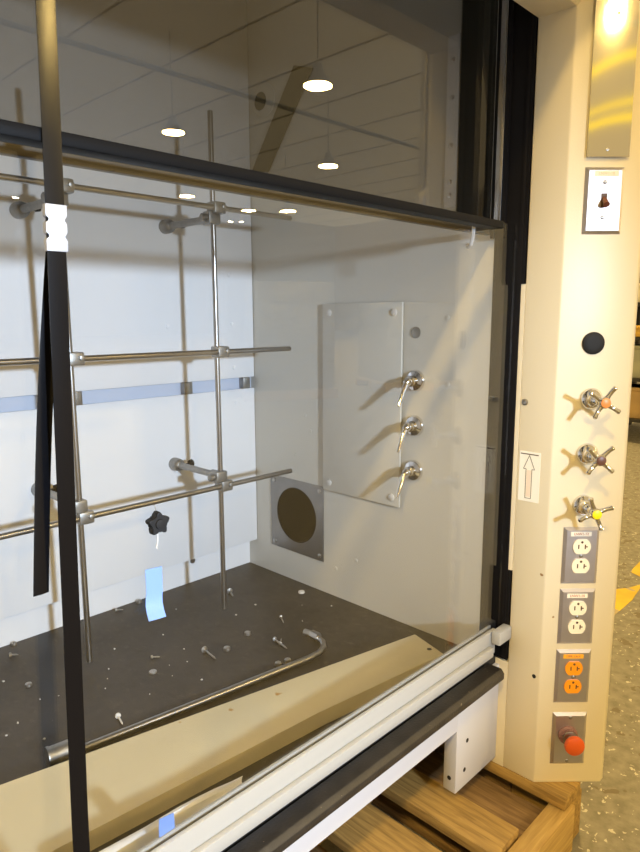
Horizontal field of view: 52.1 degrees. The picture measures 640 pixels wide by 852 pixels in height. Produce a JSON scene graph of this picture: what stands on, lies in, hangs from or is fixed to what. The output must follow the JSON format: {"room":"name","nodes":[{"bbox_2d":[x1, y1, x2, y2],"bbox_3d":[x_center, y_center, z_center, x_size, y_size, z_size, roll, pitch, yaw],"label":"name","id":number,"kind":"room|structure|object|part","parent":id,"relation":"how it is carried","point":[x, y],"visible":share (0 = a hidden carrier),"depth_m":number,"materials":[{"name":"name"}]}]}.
{"room":"laboratory","nodes":[
{"label":"laboratory","id":0,"kind":"room"},
{"bbox_2d":[320,382,639,851],"bbox_3d":[11.301,0.829,1.696,62.000,0.100,66.000,9,13,44],"label":"floor","id":1,"kind":"structure","parent":0,"point":[610,806],"depth_m":1.73,"materials":[{"name":"concrete"}]},
{"bbox_2d":[309,742,581,851],"bbox_3d":[-0.431,0.844,1.110,1.040,0.133,1.762,9,13,44],"label":"wooden pallet","id":2,"kind":"object","parent":1,"relation":"on","point":[499,809],"visible":0.36,"depth_m":1.31,"materials":[{"name":"brown wood"}]},
{"bbox_2d":[0,0,639,851],"bbox_3d":[-0.451,-0.162,0.914,1.097,1.915,1.868,9,13,44],"label":"fume hood","id":3,"kind":"object","parent":2,"relation":"on","point":[451,284],"depth_m":1.40,"materials":[{"name":"beige paint"}]},
{"bbox_2d":[25,682,31,687],"bbox_3d":[-0.576,0.510,1.294,0.014,0.007,0.014,9,13,44],"label":"nut","id":4,"kind":"object","parent":3,"relation":"on","point":[28,684],"visible":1,"depth_m":1.29,"materials":[{"name":"silver metal"}]},
{"bbox_2d":[33,0,89,851],"bbox_3d":[-0.245,-0.106,0.604,0.028,1.925,0.076,5,11,30],"label":"strap","id":5,"kind":"object","parent":3,"relation":"attached to","point":[54,374],"visible":1,"depth_m":0.61,"materials":[{"name":"black fabric"}]},
{"bbox_2d":[115,713,122,724],"bbox_3d":[-0.359,0.527,1.180,0.029,0.010,0.011,9,13,44],"label":"screw","id":6,"kind":"object","parent":3,"relation":"on","point":[117,715],"visible":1,"depth_m":1.19,"materials":[{"name":"grey metal"}]},
{"bbox_3d":[-0.757,-0.576,1.171,0.006,1.080,1.628,9,13,44],"label":"baffle panel","id":7,"kind":"part","parent":3,"relation":"part of","materials":[{"name":"white plastic"}]},
{"bbox_3d":[-0.755,0.207,1.300,0.006,0.443,1.628,9,13,44],"label":"baffle panel","id":8,"kind":"part","parent":3,"relation":"part of","materials":[{"name":"white plastic"}]},
{"bbox_2d":[0,110,291,662],"bbox_3d":[-0.681,-0.060,1.167,0.223,1.137,1.546,9,13,44],"label":"lattice","id":9,"kind":"object","parent":3,"relation":"on","point":[19,209],"visible":0.8,"depth_m":1.39,"materials":[{"name":"metal"}]},
{"bbox_3d":[-0.477,-0.076,1.257,0.012,1.137,0.012,9,13,44],"label":"upright rod","id":10,"kind":"part","parent":9,"relation":"part of","materials":[{"name":"metal"}]},
{"bbox_3d":[-0.614,-0.102,1.088,0.012,0.012,1.540,9,13,44],"label":"cross rod","id":11,"kind":"part","parent":9,"relation":"part of","materials":[{"name":"metal"}]},
{"bbox_3d":[-0.613,0.206,1.139,0.012,0.012,1.540,9,13,44],"label":"cross rod","id":12,"kind":"part","parent":9,"relation":"part of","materials":[{"name":"metal"}]},
{"bbox_3d":[-0.613,-0.411,1.040,0.012,0.012,1.546,9,13,44],"label":"cross rod","id":13,"kind":"part","parent":9,"relation":"part of","materials":[{"name":"metal"}]},
{"bbox_3d":[-0.235,-0.117,1.500,0.012,1.137,0.012,9,13,44],"label":"upright rod","id":14,"kind":"part","parent":9,"relation":"part of","materials":[{"name":"metal"}]},
{"bbox_2d":[149,669,156,674],"bbox_3d":[-0.342,0.503,1.342,0.017,0.004,0.017,9,13,44],"label":"washer","id":15,"kind":"object","parent":3,"relation":"on","point":[153,671],"visible":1,"depth_m":1.34,"materials":[{"name":"silver metal"}]},
{"bbox_2d":[145,566,165,620],"bbox_3d":[-0.185,0.188,0.736,0.012,0.058,0.026,9,13,44],"label":"tape","id":16,"kind":"object","parent":3,"relation":"attached to","point":[154,607],"visible":1,"depth_m":0.74,"materials":[{"name":"blue plastic"}]},
{"bbox_3d":[-0.180,0.113,0.729,0.012,0.051,0.026,9,13,44],"label":"star knob","id":17,"kind":"part","parent":3,"relation":"part of","materials":[{"name":"black plastic"}]},
{"bbox_3d":[-0.180,0.107,0.728,0.012,0.026,0.026,9,13,44],"label":"knob","id":18,"kind":"part","parent":3,"relation":"part of","materials":[{"name":"black plastic"}]},
{"bbox_2d":[159,812,174,837],"bbox_3d":[-0.188,0.487,0.801,0.001,0.024,0.022,9,13,44],"label":"tape","id":19,"kind":"object","parent":3,"relation":"on","point":[167,823],"visible":1,"depth_m":0.80,"materials":[{"name":"blue"}]},
{"bbox_2d":[2,604,331,739],"bbox_3d":[-0.328,0.487,1.443,0.317,0.002,0.802,9,13,44],"label":"debris","id":20,"kind":"object","parent":3,"relation":"on","point":[254,604],"visible":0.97,"depth_m":1.31,"materials":[{"name":"grey plastic"}]},
{"bbox_2d":[99,776,242,851],"bbox_3d":[-0.189,0.534,0.849,0.044,0.060,0.254,9,13,44],"label":"paper sheet","id":21,"kind":"object","parent":3,"relation":"on","point":[142,837],"visible":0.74,"depth_m":0.85,"materials":[{"name":"white paper"}]},
{"bbox_2d":[44,629,326,766],"bbox_3d":[-0.207,0.503,1.253,0.096,0.032,0.614,9,13,44],"label":"pipe","id":22,"kind":"object","parent":3,"relation":"on","point":[54,754],"visible":0.91,"depth_m":1.20,"materials":[{"name":"metal"}]},
{"bbox_2d":[44,739,68,766],"bbox_3d":[-0.422,0.533,1.074,0.051,0.032,0.032,-8,12,-38],"label":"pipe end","id":23,"kind":"object","parent":22,"relation":"attached to","point":[54,754],"depth_m":1.06,"materials":[{"name":"metal"}]},
{"bbox_2d":[201,646,215,658],"bbox_3d":[-0.236,0.487,1.405,0.045,0.015,0.015,9,13,44],"label":"screw","id":24,"kind":"object","parent":3,"relation":"on","point":[204,649],"visible":1,"depth_m":1.41,"materials":[{"name":"silver metal"}]},
{"bbox_2d":[0,634,442,851],"bbox_3d":[-0.222,0.534,1.072,1.142,0.030,0.176,-8,12,-38],"label":"sill","id":25,"kind":"structure","parent":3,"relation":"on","point":[131,781],"depth_m":1.05,"materials":[{"name":"beige"}]},
{"bbox_2d":[224,646,230,651],"bbox_3d":[-0.203,0.486,1.432,0.016,0.008,0.016,9,13,44],"label":"nut","id":26,"kind":"object","parent":3,"relation":"on","point":[226,648],"visible":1,"depth_m":1.43,"materials":[{"name":"silver metal"}]},
{"bbox_2d":[227,588,232,595],"bbox_3d":[-0.231,0.435,1.717,0.028,0.015,0.016,9,13,44],"label":"screw","id":27,"kind":"object","parent":3,"relation":"on","point":[229,590],"visible":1,"depth_m":1.72,"materials":[{"name":"silver metal"}]},
{"bbox_3d":[-0.233,-0.281,0.707,0.011,0.012,1.598,9,13,44],"label":"sash rail","id":28,"kind":"part","parent":3,"relation":"part of","materials":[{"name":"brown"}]},
{"bbox_2d":[244,631,250,635],"bbox_3d":[-0.166,0.474,1.501,0.016,0.008,0.016,9,13,44],"label":"nut","id":29,"kind":"object","parent":3,"relation":"on","point":[246,633],"visible":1,"depth_m":1.50,"materials":[{"name":"silver metal"}]},
{"bbox_2d":[275,661,281,666],"bbox_3d":[-0.087,0.496,1.369,0.014,0.008,0.014,9,13,44],"label":"nut","id":30,"kind":"object","parent":3,"relation":"on","point":[277,663],"visible":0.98,"depth_m":1.36,"materials":[{"name":"silver metal"}]},
{"bbox_2d":[272,637,286,648],"bbox_3d":[-0.087,0.481,1.452,0.010,0.010,0.050,-8,12,-38],"label":"screw","id":31,"kind":"object","parent":3,"relation":"on","point":[274,639],"visible":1,"depth_m":1.46,"materials":[{"name":"silver metal"}]},
{"bbox_2d":[284,657,290,662],"bbox_3d":[-0.068,0.494,1.382,0.014,0.008,0.014,9,13,44],"label":"nut","id":32,"kind":"object","parent":3,"relation":"on","point":[286,660],"visible":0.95,"depth_m":1.38,"materials":[{"name":"silver metal"}]},
{"bbox_3d":[-0.063,0.246,1.776,0.204,0.203,0.003,9,13,44],"label":"vent plate","id":33,"kind":"part","parent":3,"relation":"part of","materials":[{"name":"grey metal"}]},
{"bbox_3d":[-0.193,0.530,0.787,0.028,0.054,1.575,9,13,44],"label":"sash handle rail","id":34,"kind":"part","parent":3,"relation":"part of","materials":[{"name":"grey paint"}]},
{"bbox_3d":[0.096,-0.056,1.561,0.244,0.467,0.005,9,13,44],"label":"access panel","id":35,"kind":"part","parent":3,"relation":"part of","materials":[{"name":"grey plastic"}]},
{"bbox_3d":[-0.195,0.593,0.776,0.038,0.021,1.582,9,13,44],"label":"sill","id":36,"kind":"part","parent":3,"relation":"part of","materials":[{"name":"white metal"}]},
{"bbox_3d":[0.302,-0.769,1.244,0.077,0.730,0.002,9,13,44],"label":"unlined panel","id":37,"kind":"part","parent":3,"relation":"part of","materials":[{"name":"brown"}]},
{"bbox_3d":[0.501,0.628,1.302,0.029,0.029,0.025,0,9,-1],"label":"button stem","id":38,"kind":"part","parent":3,"relation":"part of","materials":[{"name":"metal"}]},
{"bbox_3d":[0.451,-0.221,1.255,0.262,1.915,0.111,9,13,44],"label":"post","id":39,"kind":"part","parent":3,"relation":"part of","materials":[{"name":"beige metal"}]},
{"bbox_2d":[553,649,590,701],"bbox_3d":[0.504,0.500,1.310,0.050,0.114,0.050,9,13,44],"label":"duplex outlet","id":40,"kind":"object","parent":3,"relation":"attached to","point":[571,667],"depth_m":1.30,"materials":[{"name":"metal"}]},
{"bbox_2d":[564,680,581,692],"bbox_3d":[0.504,0.520,1.307,0.034,0.028,0.003,0,9,-1],"label":"receptacle","id":41,"kind":"object","parent":3,"relation":"attached to","point":[570,686],"depth_m":1.31,"materials":[{"name":"orange plastic"}]},
{"bbox_2d":[565,661,582,674],"bbox_3d":[0.504,0.481,1.300,0.034,0.028,0.003,0,9,-1],"label":"receptacle","id":42,"kind":"object","parent":3,"relation":"attached to","point":[571,667],"depth_m":1.30,"materials":[{"name":"orange plastic"}]},
{"bbox_2d":[557,588,594,642],"bbox_3d":[0.504,0.374,1.289,0.050,0.114,0.050,9,13,44],"label":"duplex outlet","id":43,"kind":"object","parent":3,"relation":"attached to","point":[575,606],"depth_m":1.28,"materials":[{"name":"metal"}]},
{"bbox_2d":[568,620,585,633],"bbox_3d":[0.504,0.394,1.286,0.034,0.028,0.003,0,9,-1],"label":"receptacle","id":44,"kind":"object","parent":3,"relation":"attached to","point":[574,626],"depth_m":1.29,"materials":[{"name":"beige plastic"}]},
{"bbox_2d":[569,601,586,614],"bbox_3d":[0.504,0.356,1.280,0.034,0.028,0.003,0,9,-1],"label":"receptacle","id":45,"kind":"object","parent":3,"relation":"attached to","point":[575,607],"depth_m":1.28,"materials":[{"name":"beige plastic"}]},
{"bbox_2d":[560,527,598,582],"bbox_3d":[0.503,0.250,1.269,0.050,0.114,0.050,9,13,44],"label":"duplex outlet","id":46,"kind":"object","parent":3,"relation":"attached to","point":[579,546],"depth_m":1.26,"materials":[{"name":"metal"}]},
{"bbox_2d":[571,559,589,572],"bbox_3d":[0.504,0.271,1.266,0.034,0.028,0.003,0,9,-1],"label":"receptacle","id":47,"kind":"object","parent":3,"relation":"attached to","point":[577,565],"depth_m":1.26,"materials":[{"name":"beige plastic"}]},
{"bbox_2d":[573,539,590,553],"bbox_3d":[0.503,0.232,1.259,0.034,0.028,0.003,0,9,-1],"label":"receptacle","id":48,"kind":"object","parent":3,"relation":"attached to","point":[580,546],"depth_m":1.26,"materials":[{"name":"beige plastic"}]},
{"bbox_3d":[0.503,0.160,1.197,0.064,0.064,0.015,0,9,-1],"label":"cross handle","id":49,"kind":"part","parent":3,"relation":"part of","materials":[{"name":"silver metal"}]},
{"bbox_3d":[0.504,0.062,1.181,0.053,0.053,0.015,0,9,-1],"label":"cross handle","id":50,"kind":"part","parent":3,"relation":"part of","materials":[{"name":"silver metal"}]},
{"bbox_2d":[581,167,624,233],"bbox_3d":[0.502,-0.399,1.159,0.069,0.114,0.005,0,9,-1],"label":"light switch","id":51,"kind":"object","parent":3,"relation":"attached to","point":[602,188],"depth_m":1.16,"materials":[{"name":"white plastic"}]},
{"bbox_3d":[0.505,-0.042,1.164,0.059,0.059,0.015,0,9,-1],"label":"cross handle","id":52,"kind":"part","parent":3,"relation":"part of","materials":[{"name":"silver metal"}]},
{"bbox_3d":[0.503,-0.640,1.117,0.075,0.344,0.002,0,9,-1],"label":"plate","id":53,"kind":"part","parent":3,"relation":"part of","materials":[{"name":"silver metal"}]},
{"bbox_2d":[614,585,639,614],"bbox_3d":[0.807,0.730,2.188,0.105,0.001,1.440,9,13,44],"label":"trim","id":54,"kind":"structure","parent":1,"relation":"on","point":[624,596],"depth_m":2.56,"materials":[{"name":"yellow paint"}]},
{"bbox_2d":[629,302,639,424],"bbox_3d":[2.958,-0.568,6.020,0.550,1.297,1.126,9,13,44],"label":"cart","id":55,"kind":"object","parent":1,"relation":"on","point":[637,339],"visible":0.13,"depth_m":6.03,"materials":[{"name":"black metal"}]},
{"bbox_2d":[629,384,639,418],"bbox_3d":[2.753,-0.231,5.862,0.366,0.269,0.346,9,13,44],"label":"storage bin","id":56,"kind":"object","parent":55,"relation":"on","point":[634,412],"visible":0.12,"depth_m":5.66,"materials":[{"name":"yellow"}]},
{"bbox_3d":[2.974,-0.123,6.108,0.550,0.025,1.060,9,13,44],"label":"shelf","id":57,"kind":"part","parent":55,"relation":"part of","materials":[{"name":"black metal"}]},
{"bbox_2d":[632,344,639,377],"bbox_3d":[2.752,-0.582,5.804,0.366,0.279,0.346,9,13,44],"label":"storage bin","id":58,"kind":"object","parent":55,"relation":"on","point":[636,361],"visible":0.08,"depth_m":5.61,"materials":[{"name":"beige"}]},
{"bbox_3d":[2.973,-0.468,6.051,0.550,0.025,1.060,9,13,44],"label":"shelf","id":59,"kind":"part","parent":55,"relation":"part of","materials":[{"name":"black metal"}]},
{"bbox_2d":[635,325,639,336],"bbox_3d":[2.733,-0.835,5.745,0.366,0.099,0.296,9,13,44],"label":"storage bin","id":60,"kind":"object","parent":55,"relation":"on","point":[637,333],"visible":0.08,"depth_m":5.58,"materials":[{"name":"orange"}]},
{"bbox_2d":[638,283,639,301],"bbox_3d":[2.750,-1.154,5.710,0.366,0.159,0.346,9,13,44],"label":"storage bin","id":61,"kind":"object","parent":55,"relation":"on","point":[639,283],"visible":0.02,"depth_m":5.54,"materials":[{"name":"beige"}]},
{"bbox_2d":[630,562,639,575],"bbox_3d":[1.428,0.616,2.871,0.080,0.001,0.304,8,12,41],"label":"trim","id":62,"kind":"structure","parent":1,"relation":"on","point":[636,570],"depth_m":2.82,"materials":[{"name":"yellow paint"}]}
]}

